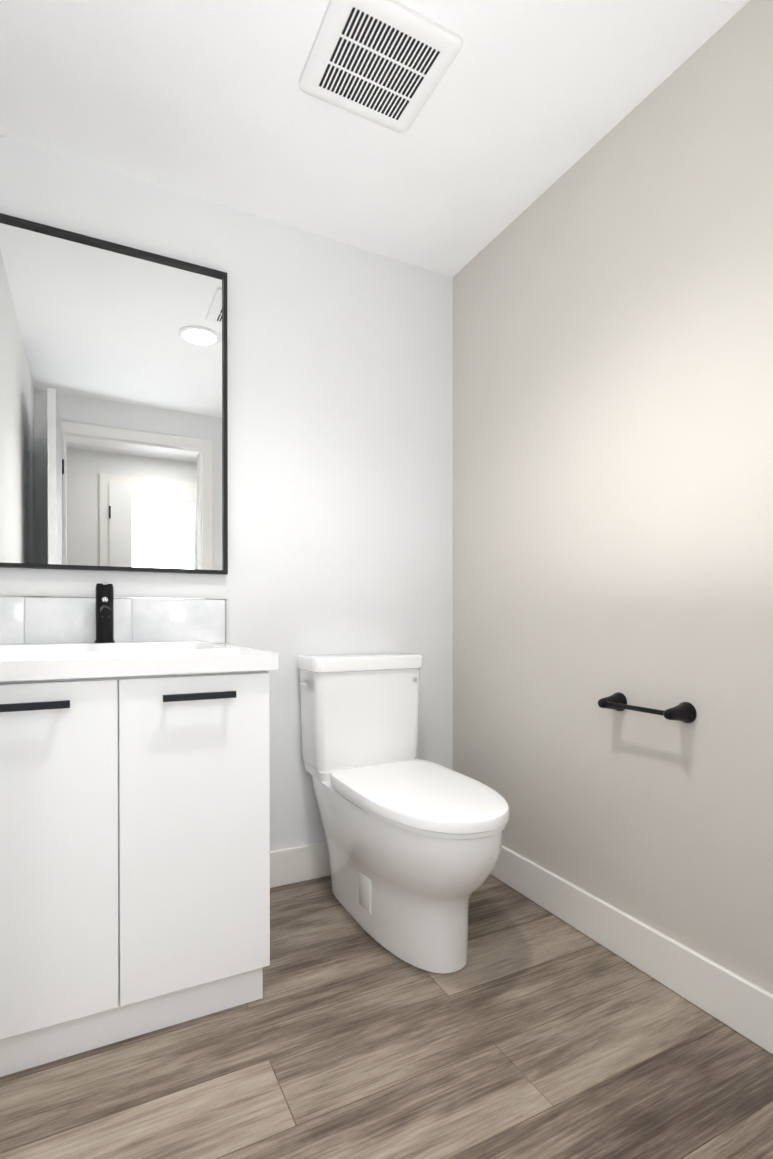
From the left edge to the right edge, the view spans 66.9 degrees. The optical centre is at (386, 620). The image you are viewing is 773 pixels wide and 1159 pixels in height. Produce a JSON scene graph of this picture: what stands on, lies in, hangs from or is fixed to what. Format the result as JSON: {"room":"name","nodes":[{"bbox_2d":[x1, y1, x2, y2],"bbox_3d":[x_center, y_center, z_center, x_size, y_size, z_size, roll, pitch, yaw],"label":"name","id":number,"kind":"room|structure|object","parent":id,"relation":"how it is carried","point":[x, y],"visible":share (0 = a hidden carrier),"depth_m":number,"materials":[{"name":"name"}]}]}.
{"room":"bathroom","nodes":[
{"label":"bathroom","id":0,"kind":"room"},
{"bbox_2d":[0,135,452,850],"bbox_3d":[-0.536,-0.227,2.016,3.240,2.300,0.120,0,0,-27],"label":"wall","id":1,"kind":"structure","parent":0,"point":[340,447],"depth_m":2.08,"materials":[{"name":"paint"}]},
{"bbox_2d":[0,596,225,643],"bbox_3d":[-0.842,0.004,1.788,0.691,0.146,0.009,0,0,-27],"label":"backsplash","id":2,"kind":"structure","parent":1,"relation":"attached to","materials":[{"name":"tile"}]},
{"bbox_2d":[0,213,227,574],"bbox_3d":[-0.832,-0.644,1.777,0.682,0.987,0.028,0,0,-27],"label":"mirror","id":3,"kind":"object","parent":1,"relation":"attached to","point":[113,407],"visible":1,"depth_m":1.77,"materials":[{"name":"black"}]},
{"bbox_2d":[270,841,330,887],"bbox_3d":[-0.152,0.860,2.142,0.888,0.125,0.016,0,0,-27],"label":"baseboard","id":4,"kind":"structure","parent":1,"relation":"attached to","point":[296,864],"depth_m":2.06,"materials":[{"name":"white paint"}]},
{"bbox_2d":[0,0,749,276],"bbox_3d":[0.276,-1.397,0.419,3.240,0.060,3.690,0,0,-27],"label":"ceiling","id":5,"kind":"structure","parent":0,"point":[528,103],"depth_m":1.56,"materials":[{"name":"paint"}]},
{"bbox_2d":[299,0,461,132],"bbox_3d":[-0.022,-1.365,1.443,0.316,0.016,0.300,0,0,-27],"label":"ceiling vent","id":6,"kind":"object","parent":5,"relation":"in","point":[386,63],"visible":1,"depth_m":1.42,"materials":[{"name":"white plastic"}]},
{"bbox_2d":[0,874,772,1158],"bbox_3d":[0.276,0.963,0.433,3.240,0.060,3.690,0,0,-27],"label":"floor","id":7,"kind":"structure","parent":0,"point":[530,1029],"depth_m":1.21,"materials":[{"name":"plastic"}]},
{"bbox_2d":[0,582,278,1076],"bbox_3d":[-0.700,0.410,1.514,0.691,1.034,0.630,0,0,-27],"label":"bathroom vanity","id":8,"kind":"object","parent":7,"relation":"on","point":[134,817],"visible":1,"depth_m":1.28,"materials":[{"name":"white wood"}]},
{"bbox_2d":[0,640,278,681],"bbox_3d":[-0.704,0.123,1.518,0.690,0.112,0.613,0,0,-27],"label":"countertop","id":9,"kind":"structure","parent":8,"relation":"on","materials":[{"name":"white stone"}]},
{"bbox_2d":[95,582,114,642],"bbox_3d":[-0.806,-0.021,1.675,0.054,0.174,0.153,0,0,-27],"label":"faucet","id":10,"kind":"object","parent":9,"relation":"on","point":[104,591],"depth_m":1.70,"materials":[{"name":"black metal"}]},
{"bbox_2d":[298,652,508,973],"bbox_3d":[0.046,0.524,1.777,0.432,0.801,0.830,0,0,-27],"label":"toilet","id":11,"kind":"object","parent":7,"relation":"on","point":[414,844],"visible":1,"depth_m":1.68,"materials":[{"name":"white ceramic"}]},
{"bbox_2d":[452,0,772,993],"bbox_3d":[0.836,-0.223,1.374,0.120,2.300,2.270,0,0,-27],"label":"wall","id":12,"kind":"structure","parent":0,"point":[612,410],"depth_m":1.56,"materials":[{"name":"paint"}]},
{"bbox_2d":[491,845,772,1053],"bbox_3d":[0.748,0.865,1.403,0.016,0.125,2.150,0,0,-27],"label":"baseboard","id":13,"kind":"structure","parent":12,"relation":"attached to","point":[737,1003],"depth_m":1.51,"materials":[{"name":"white paint"}]},
{"bbox_2d":[598,692,696,722],"bbox_3d":[0.658,0.227,1.510,0.076,0.052,0.256,0,0,-27],"label":"paper holder","id":14,"kind":"object","parent":12,"relation":"attached to","point":[684,712],"visible":1,"depth_m":1.44,"materials":[{"name":"black metal"}]}
]}

